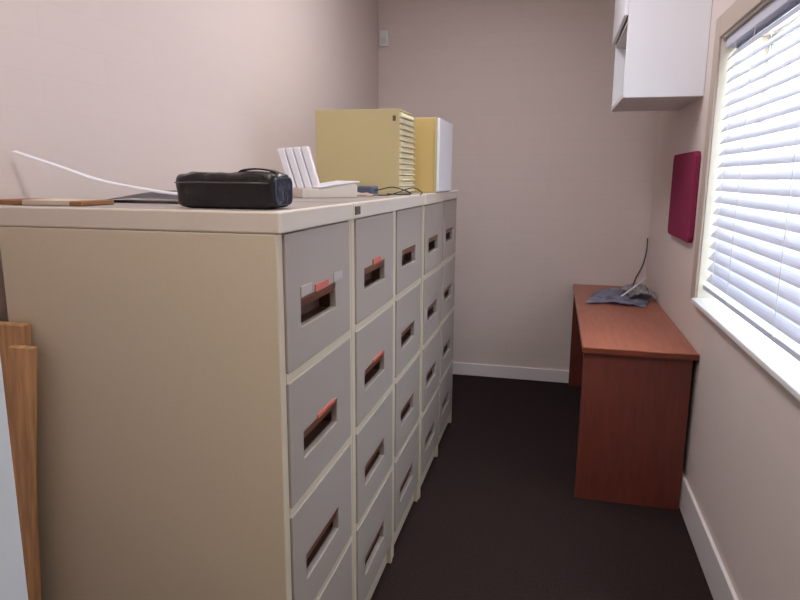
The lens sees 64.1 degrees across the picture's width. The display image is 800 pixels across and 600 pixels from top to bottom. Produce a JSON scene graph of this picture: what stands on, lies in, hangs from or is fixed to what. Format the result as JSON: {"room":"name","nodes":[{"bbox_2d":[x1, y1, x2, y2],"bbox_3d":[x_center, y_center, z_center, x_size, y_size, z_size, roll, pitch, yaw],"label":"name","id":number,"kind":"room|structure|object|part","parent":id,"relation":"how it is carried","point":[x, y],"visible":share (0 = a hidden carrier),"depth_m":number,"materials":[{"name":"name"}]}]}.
{"room":"back office","nodes":[
{"label":"back office","id":0,"kind":"room"},
{"bbox_2d":[0,0,377,321],"bbox_3d":[-0.670,-0.490,2.717,0.150,2.720,4.173,3,11,13],"label":"wall","id":1,"kind":"structure","parent":0,"point":[140,93],"depth_m":2.02,"materials":[{"name":"paint"}]},
{"bbox_2d":[378,0,658,369],"bbox_3d":[0.756,-0.801,4.388,1.825,2.720,0.200,3,11,13],"label":"wall","id":2,"kind":"structure","parent":0,"point":[554,186],"depth_m":4.24,"materials":[{"name":"paint"}]},
{"bbox_2d":[379,30,388,46],"bbox_3d":[-0.108,-1.760,4.296,0.060,0.100,0.029,3,11,13],"label":"wall sensor","id":3,"kind":"object","parent":2,"relation":"attached to","point":[383,34],"visible":1,"depth_m":4.29,"materials":[{"name":"white plastic"}]},
{"bbox_2d":[453,362,568,382],"bbox_3d":[0.722,0.509,4.535,1.825,0.090,0.014,3,11,13],"label":"baseboard","id":4,"kind":"structure","parent":2,"relation":"attached to","point":[486,370],"depth_m":4.51,"materials":[{"name":"white paint"}]},
{"bbox_2d":[633,238,647,284],"bbox_3d":[1.533,-0.240,4.162,0.149,0.326,0.050,-5,12,-26],"label":"cable","id":5,"kind":"object","parent":2,"relation":"attached to","point":[647,238],"visible":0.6,"depth_m":4.18,"materials":[{"name":"black plastic"}]},
{"bbox_2d":[370,374,713,599],"bbox_3d":[-0.044,1.152,1.672,3.500,0.100,6.473,3,11,13],"label":"floor","id":6,"kind":"structure","parent":0,"point":[497,515],"depth_m":2.61,"materials":[{"name":"carpet"}]},
{"bbox_2d":[0,321,41,599],"bbox_3d":[-0.900,0.580,1.491,0.170,1.078,0.054,3,11,13],"label":"plank","id":7,"kind":"object","parent":6,"relation":"on","point":[11,333],"visible":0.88,"depth_m":1.40,"materials":[{"name":"brown wood"}]},
{"bbox_2d":[8,345,37,599],"bbox_3d":[-0.860,0.610,1.451,0.158,1.035,0.047,-4,12,-20],"label":"plank","id":8,"kind":"object","parent":6,"relation":"on","point":[22,359],"visible":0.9,"depth_m":1.39,"materials":[{"name":"brown wood"}]},
{"bbox_2d":[0,150,352,599],"bbox_3d":[-0.520,0.365,1.638,0.698,1.451,0.469,3,11,13],"label":"filing cabinet","id":9,"kind":"object","parent":6,"relation":"on","point":[194,365],"depth_m":1.38,"materials":[{"name":"beige metal"}]},
{"bbox_2d":[0,198,113,205],"bbox_3d":[-0.777,-0.220,1.429,0.235,0.011,0.106,3,11,13],"label":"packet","id":10,"kind":"object","parent":9,"relation":"on","point":[22,201],"visible":1,"depth_m":1.38,"materials":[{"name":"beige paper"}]},
{"bbox_3d":[-0.659,-0.287,1.452,0.446,0.101,0.032,2,11,6],"label":"plastic strip","id":11,"kind":"part","parent":9,"relation":"part of","materials":[{"name":"white plastic"}]},
{"bbox_2d":[104,190,177,199],"bbox_3d":[-0.597,-0.263,1.615,0.435,0.024,0.190,3,11,13],"label":"folder","id":12,"kind":"object","parent":9,"relation":"on","point":[153,195],"visible":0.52,"depth_m":1.58,"materials":[{"name":"grey plastic"}]},
{"bbox_2d":[174,168,292,208],"bbox_3d":[-0.346,-0.233,1.327,0.233,0.082,0.104,4,11,16],"label":"case","id":13,"kind":"object","parent":9,"relation":"on","point":[244,188],"visible":1,"depth_m":1.28,"materials":[{"name":"black leather"}]},
{"bbox_3d":[-0.236,-0.221,1.296,0.005,0.056,0.076,4,11,16],"label":"panel","id":14,"kind":"part","parent":13,"relation":"part of","materials":[{"name":"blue plastic"}]},
{"bbox_3d":[-0.190,-0.025,1.486,0.020,0.289,0.412,3,11,13],"label":"drawer","id":15,"kind":"part","parent":9,"relation":"part of","materials":[{"name":"grey metal"}]},
{"bbox_3d":[-0.192,0.274,1.544,0.020,0.281,0.412,3,11,13],"label":"drawer","id":16,"kind":"part","parent":9,"relation":"part of","materials":[{"name":"grey metal"}]},
{"bbox_3d":[-0.194,0.569,1.601,0.020,0.281,0.412,3,11,13],"label":"drawer","id":17,"kind":"part","parent":9,"relation":"part of","materials":[{"name":"grey metal"}]},
{"bbox_3d":[-0.197,0.865,1.658,0.020,0.281,0.412,3,11,13],"label":"drawer","id":18,"kind":"part","parent":9,"relation":"part of","materials":[{"name":"grey metal"}]},
{"bbox_2d":[144,197,395,599],"bbox_3d":[-0.389,0.339,2.093,0.662,1.331,0.469,3,11,13],"label":"filing cabinet","id":19,"kind":"object","parent":6,"relation":"on","point":[372,223],"visible":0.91,"depth_m":1.97,"materials":[{"name":"beige metal"}]},
{"bbox_2d":[277,146,359,197],"bbox_3d":[-0.261,-0.408,2.034,0.217,0.160,0.163,-6,13,-30],"label":"holder","id":20,"kind":"object","parent":19,"relation":"on","point":[297,162],"visible":0.91,"depth_m":2.01,"materials":[{"name":"beige plastic"}]},
{"bbox_3d":[-0.318,-0.419,2.021,0.148,0.127,0.040,2,11,9],"label":"plate","id":21,"kind":"part","parent":20,"relation":"part of","materials":[{"name":"beige plastic"}]},
{"bbox_3d":[-0.223,-0.371,2.050,0.142,0.022,0.138,-6,13,-30],"label":"lid","id":22,"kind":"part","parent":20,"relation":"part of","materials":[{"name":"white plastic"}]},
{"bbox_3d":[-0.086,0.779,2.107,0.020,0.281,0.412,3,11,13],"label":"drawer","id":23,"kind":"part","parent":19,"relation":"part of","materials":[{"name":"grey metal"}]},
{"bbox_3d":[-0.082,0.188,1.993,0.020,0.281,0.412,3,11,13],"label":"drawer","id":24,"kind":"part","parent":19,"relation":"part of","materials":[{"name":"grey metal"}]},
{"bbox_3d":[-0.080,-0.111,1.935,0.020,0.289,0.412,3,11,13],"label":"drawer","id":25,"kind":"part","parent":19,"relation":"part of","materials":[{"name":"grey metal"}]},
{"bbox_3d":[-0.084,0.484,2.050,0.020,0.281,0.412,3,11,13],"label":"drawer","id":26,"kind":"part","parent":19,"relation":"part of","materials":[{"name":"grey metal"}]},
{"bbox_2d":[357,194,423,557],"bbox_3d":[-0.282,0.254,2.542,0.659,1.331,0.469,3,11,13],"label":"filing cabinet","id":27,"kind":"object","parent":6,"relation":"on","point":[408,213],"visible":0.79,"depth_m":2.43,"materials":[{"name":"beige metal"}]},
{"bbox_2d":[315,109,415,193],"bbox_3d":[-0.134,-0.600,2.607,0.357,0.322,0.237,3,11,13],"label":"drawer unit","id":28,"kind":"object","parent":27,"relation":"on","point":[371,147],"visible":0.87,"depth_m":2.50,"materials":[{"name":"beige metal"}]},
{"bbox_3d":[0.024,-0.622,2.565,0.032,0.019,0.219,3,11,13],"label":"shallow drawer","id":29,"kind":"part","parent":28,"relation":"part of","materials":[{"name":"beige metal"}]},
{"bbox_3d":[0.024,-0.600,2.569,0.032,0.019,0.219,3,11,13],"label":"shallow drawer","id":30,"kind":"part","parent":28,"relation":"part of","materials":[{"name":"beige metal"}]},
{"bbox_3d":[0.024,-0.579,2.573,0.032,0.019,0.219,3,11,13],"label":"shallow drawer","id":31,"kind":"part","parent":28,"relation":"part of","materials":[{"name":"beige metal"}]},
{"bbox_3d":[0.024,-0.558,2.577,0.032,0.019,0.219,3,11,13],"label":"shallow drawer","id":32,"kind":"part","parent":28,"relation":"part of","materials":[{"name":"beige metal"}]},
{"bbox_3d":[0.024,-0.536,2.581,0.032,0.019,0.219,3,11,13],"label":"shallow drawer","id":33,"kind":"part","parent":28,"relation":"part of","materials":[{"name":"beige metal"}]},
{"bbox_3d":[0.024,-0.515,2.585,0.032,0.019,0.219,3,11,13],"label":"shallow drawer","id":34,"kind":"part","parent":28,"relation":"part of","materials":[{"name":"beige metal"}]},
{"bbox_3d":[0.023,-0.494,2.589,0.032,0.019,0.219,3,11,13],"label":"shallow drawer","id":35,"kind":"part","parent":28,"relation":"part of","materials":[{"name":"beige metal"}]},
{"bbox_3d":[0.023,-0.472,2.593,0.032,0.019,0.219,3,11,13],"label":"shallow drawer","id":36,"kind":"part","parent":28,"relation":"part of","materials":[{"name":"beige metal"}]},
{"bbox_3d":[0.023,-0.451,2.597,0.032,0.019,0.219,3,11,13],"label":"shallow drawer","id":37,"kind":"part","parent":28,"relation":"part of","materials":[{"name":"beige metal"}]},
{"bbox_3d":[0.025,-0.643,2.561,0.032,0.019,0.219,3,11,13],"label":"shallow drawer","id":38,"kind":"part","parent":28,"relation":"part of","materials":[{"name":"beige metal"}]},
{"bbox_3d":[0.025,-0.728,2.544,0.032,0.019,0.219,3,11,13],"label":"shallow drawer","id":39,"kind":"part","parent":28,"relation":"part of","materials":[{"name":"beige metal"}]},
{"bbox_3d":[0.025,-0.707,2.548,0.032,0.019,0.219,3,11,13],"label":"shallow drawer","id":40,"kind":"part","parent":28,"relation":"part of","materials":[{"name":"beige metal"}]},
{"bbox_3d":[0.025,-0.686,2.552,0.032,0.019,0.219,3,11,13],"label":"shallow drawer","id":41,"kind":"part","parent":28,"relation":"part of","materials":[{"name":"beige metal"}]},
{"bbox_3d":[0.025,-0.664,2.556,0.032,0.019,0.219,3,11,13],"label":"shallow drawer","id":42,"kind":"part","parent":28,"relation":"part of","materials":[{"name":"beige metal"}]},
{"bbox_2d":[357,192,374,195],"bbox_3d":[-0.141,-0.370,2.227,0.114,0.012,0.112,3,11,13],"label":"crumpled paper","id":43,"kind":"object","parent":27,"relation":"on","point":[358,193],"visible":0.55,"depth_m":2.19,"materials":[{"name":"beige paper"}]},
{"bbox_2d":[357,186,422,195],"bbox_3d":[-0.041,-0.396,2.316,0.240,0.034,0.091,2,11,9],"label":"power adapter","id":44,"kind":"object","parent":27,"relation":"on","point":[362,189],"visible":0.83,"depth_m":2.31,"materials":[{"name":"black plastic"}]},
{"bbox_3d":[0.022,0.693,2.556,0.020,0.281,0.412,3,11,13],"label":"drawer","id":45,"kind":"part","parent":27,"relation":"part of","materials":[{"name":"grey metal"}]},
{"bbox_3d":[0.024,0.398,2.499,0.020,0.281,0.412,3,11,13],"label":"drawer","id":46,"kind":"part","parent":27,"relation":"part of","materials":[{"name":"grey metal"}]},
{"bbox_3d":[0.026,0.102,2.442,0.020,0.281,0.412,3,11,13],"label":"drawer","id":47,"kind":"part","parent":27,"relation":"part of","materials":[{"name":"grey metal"}]},
{"bbox_3d":[0.029,-0.197,2.384,0.020,0.289,0.412,3,11,13],"label":"drawer","id":48,"kind":"part","parent":27,"relation":"part of","materials":[{"name":"grey metal"}]},
{"bbox_2d":[407,192,444,498],"bbox_3d":[-0.168,0.168,2.990,0.659,1.331,0.469,3,11,13],"label":"filing cabinet","id":49,"kind":"object","parent":6,"relation":"on","point":[432,209],"visible":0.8,"depth_m":2.86,"materials":[{"name":"beige metal"}]},
{"bbox_3d":[0.136,0.608,3.004,0.020,0.281,0.412,3,11,13],"label":"drawer","id":50,"kind":"part","parent":49,"relation":"part of","materials":[{"name":"grey metal"}]},
{"bbox_3d":[0.138,0.312,2.947,0.020,0.281,0.412,3,11,13],"label":"drawer","id":51,"kind":"part","parent":49,"relation":"part of","materials":[{"name":"grey metal"}]},
{"bbox_2d":[412,117,452,192],"bbox_3d":[0.039,-0.667,2.968,0.355,0.320,0.366,3,11,13],"label":"storage box","id":52,"kind":"object","parent":49,"relation":"on","point":[433,145],"visible":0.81,"depth_m":2.78,"materials":[{"name":"yellow cardboard"}]},
{"bbox_3d":[0.029,-0.666,2.971,0.333,0.318,0.360,3,11,13],"label":"casing","id":53,"kind":"part","parent":52,"relation":"part of","materials":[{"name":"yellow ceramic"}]},
{"bbox_3d":[0.205,-0.658,2.928,0.012,0.312,0.350,3,11,13],"label":"door","id":54,"kind":"part","parent":52,"relation":"part of","materials":[{"name":"white plastic"}]},
{"bbox_3d":[0.141,0.017,2.890,0.020,0.281,0.412,3,11,13],"label":"drawer","id":55,"kind":"part","parent":49,"relation":"part of","materials":[{"name":"grey metal"}]},
{"bbox_3d":[0.143,-0.282,2.832,0.020,0.289,0.412,3,11,13],"label":"drawer","id":56,"kind":"part","parent":49,"relation":"part of","materials":[{"name":"grey metal"}]},
{"bbox_2d":[438,190,457,443],"bbox_3d":[-0.063,0.082,3.440,0.659,1.331,0.469,3,11,13],"label":"filing cabinet","id":57,"kind":"object","parent":6,"relation":"on","point":[450,202],"visible":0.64,"depth_m":3.35,"materials":[{"name":"beige metal"}]},
{"bbox_3d":[0.241,0.522,3.454,0.020,0.281,0.412,3,11,13],"label":"drawer","id":58,"kind":"part","parent":57,"relation":"part of","materials":[{"name":"grey metal"}]},
{"bbox_3d":[0.244,0.227,3.397,0.020,0.281,0.412,3,11,13],"label":"drawer","id":59,"kind":"part","parent":57,"relation":"part of","materials":[{"name":"grey metal"}]},
{"bbox_3d":[0.246,-0.069,3.340,0.020,0.281,0.412,3,11,13],"label":"drawer","id":60,"kind":"part","parent":57,"relation":"part of","materials":[{"name":"grey metal"}]},
{"bbox_3d":[0.248,-0.368,3.282,0.020,0.289,0.412,3,11,13],"label":"drawer","id":61,"kind":"part","parent":57,"relation":"part of","materials":[{"name":"grey metal"}]},
{"bbox_2d":[568,284,698,509],"bbox_3d":[1.187,0.400,3.506,0.455,0.700,1.680,3,11,13],"label":"desk","id":62,"kind":"object","parent":6,"relation":"on","point":[632,365],"visible":0.83,"depth_m":2.74,"materials":[{"name":"brown wood"}]},
{"bbox_3d":[1.371,0.267,4.280,0.433,0.672,0.023,3,11,13],"label":"panel","id":63,"kind":"part","parent":62,"relation":"part of","materials":[{"name":"brown wood"}]},
{"bbox_2d":[586,288,649,306],"bbox_3d":[1.310,-0.030,3.790,0.326,0.035,0.539,5,12,24],"label":"plastic sleeve","id":64,"kind":"object","parent":62,"relation":"on","point":[609,294],"visible":0.75,"depth_m":3.69,"materials":[{"name":"grey plastic"}]},
{"bbox_2d":[619,283,655,297],"bbox_3d":[1.396,-0.067,3.750,0.165,0.061,0.254,1,11,1],"label":"plastic wrap","id":65,"kind":"object","parent":64,"relation":"on","point":[640,289],"visible":0.93,"depth_m":3.69,"materials":[{"name":"grey plastic"}]},
{"bbox_2d":[621,276,648,296],"bbox_3d":[1.356,-0.078,3.679,0.270,0.094,0.009,-8,14,-38],"label":"straw","id":66,"kind":"object","parent":65,"relation":"on","point":[648,276],"visible":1,"depth_m":3.67,"materials":[{"name":"white plastic"}]},
{"bbox_3d":[0.993,0.560,2.742,0.433,0.672,0.023,3,11,13],"label":"panel","id":67,"kind":"part","parent":62,"relation":"part of","materials":[{"name":"brown wood"}]},
{"bbox_2d":[645,0,799,599],"bbox_3d":[1.304,-0.386,2.252,0.260,2.720,4.173,3,11,13],"label":"wall","id":68,"kind":"structure","parent":0,"point":[741,462],"depth_m":2.15,"materials":[{"name":"painted plasterboard"}]},
{"bbox_2d":[611,0,711,111],"bbox_3d":[1.224,-1.335,3.040,0.351,0.780,0.640,3,11,13],"label":"upper cabinet","id":69,"kind":"object","parent":68,"relation":"attached to","point":[661,50],"visible":1,"depth_m":2.78,"materials":[{"name":"white wood"}]},
{"bbox_3d":[1.063,-1.512,3.046,0.017,0.433,0.636,3,11,13],"label":"door","id":70,"kind":"part","parent":69,"relation":"part of","materials":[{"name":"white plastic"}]},
{"bbox_3d":[1.306,-1.391,3.335,0.333,0.780,0.018,3,11,13],"label":"panel","id":71,"kind":"part","parent":69,"relation":"part of","materials":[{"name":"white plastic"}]},
{"bbox_2d":[616,20,627,47],"bbox_3d":[1.230,-1.276,3.050,0.324,0.018,0.604,3,11,13],"label":"shelf","id":72,"kind":"object","parent":69,"relation":"attached to","point":[621,43],"depth_m":3.12,"materials":[{"name":"white plastic"}]},
{"bbox_3d":[1.230,-0.960,3.110,0.333,0.018,0.604,3,11,13],"label":"panel","id":73,"kind":"part","parent":69,"relation":"part of","materials":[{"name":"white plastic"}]},
{"bbox_2d":[668,151,700,242],"bbox_3d":[1.352,-0.497,3.053,0.022,0.400,0.555,3,11,13],"label":"board","id":74,"kind":"object","parent":68,"relation":"attached to","point":[686,166],"visible":1,"depth_m":2.95,"materials":[{"name":"fabric"}]},
{"bbox_2d":[679,470,738,599],"bbox_3d":[1.150,0.877,2.482,0.014,0.150,3.839,3,11,13],"label":"baseboard","id":75,"kind":"structure","parent":68,"relation":"attached to","point":[720,585],"depth_m":2.31,"materials":[{"name":"white paint"}]},
{"bbox_2d":[690,0,764,298],"bbox_3d":[1.063,-0.403,1.817,0.010,1.145,1.805,3,11,13],"label":"trim","id":76,"kind":"structure","parent":68,"relation":"attached to","point":[739,9],"depth_m":2.58,"materials":[{"name":"beige paint"}]},
{"bbox_2d":[691,298,799,401],"bbox_3d":[1.132,0.156,1.891,0.192,0.020,1.665,3,11,13],"label":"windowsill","id":77,"kind":"structure","parent":68,"relation":"attached to","point":[783,367],"depth_m":1.94,"materials":[{"name":"white paint"}]},
{"bbox_2d":[697,0,799,298],"bbox_3d":[1.151,-0.367,1.802,0.169,1.040,1.635,3,11,13],"label":"window","id":78,"kind":"structure","parent":68,"relation":"attached to","point":[725,63],"depth_m":2.54,"materials":[{"name":"glass"}]},
{"bbox_2d":[703,0,799,361],"bbox_3d":[1.109,-0.386,1.809,0.056,0.993,1.611,3,11,13],"label":"blind","id":79,"kind":"object","parent":68,"relation":"attached to","point":[755,268],"visible":1,"depth_m":2.03,"materials":[{"name":"white plastic"}]},
{"bbox_3d":[1.263,-0.496,2.441,0.054,0.954,0.002,3,11,13],"label":"ladder cord","id":80,"kind":"part","parent":79,"relation":"part of","materials":[{"name":"white plastic"}]},
{"bbox_3d":[1.207,-0.452,2.212,0.054,0.954,0.002,3,11,13],"label":"ladder cord","id":81,"kind":"part","parent":79,"relation":"part of","materials":[{"name":"white fabric"}]},
{"bbox_3d":[1.105,0.093,1.901,0.050,0.018,1.611,3,11,13],"label":"rail","id":82,"kind":"part","parent":79,"relation":"part of","materials":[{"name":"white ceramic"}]},
{"bbox_3d":[1.112,-0.854,1.719,0.056,0.040,1.611,3,11,13],"label":"head rail","id":83,"kind":"part","parent":79,"relation":"part of","materials":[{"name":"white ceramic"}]},
{"bbox_3d":[1.085,-0.358,1.716,0.054,0.954,0.002,3,11,13],"label":"ladder cord","id":84,"kind":"part","parent":79,"relation":"part of","materials":[{"name":"white fabric"}]},
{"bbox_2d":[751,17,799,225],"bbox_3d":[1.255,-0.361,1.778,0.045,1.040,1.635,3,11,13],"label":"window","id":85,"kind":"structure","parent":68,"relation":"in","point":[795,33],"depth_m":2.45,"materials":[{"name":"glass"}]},
{"bbox_3d":[-0.185,-0.070,0.556,1.825,2.720,0.120,3,11,13],"label":"wall","id":86,"kind":"structure","parent":0,"visible":0},
{"bbox_2d":[0,358,27,599],"bbox_3d":[-0.064,0.251,0.585,0.858,2.080,0.134,3,11,13],"label":"door","id":87,"kind":"structure","parent":86,"relation":"in","point":[13,586],"depth_m":0.73,"materials":[{"name":"white paint"}]}
]}

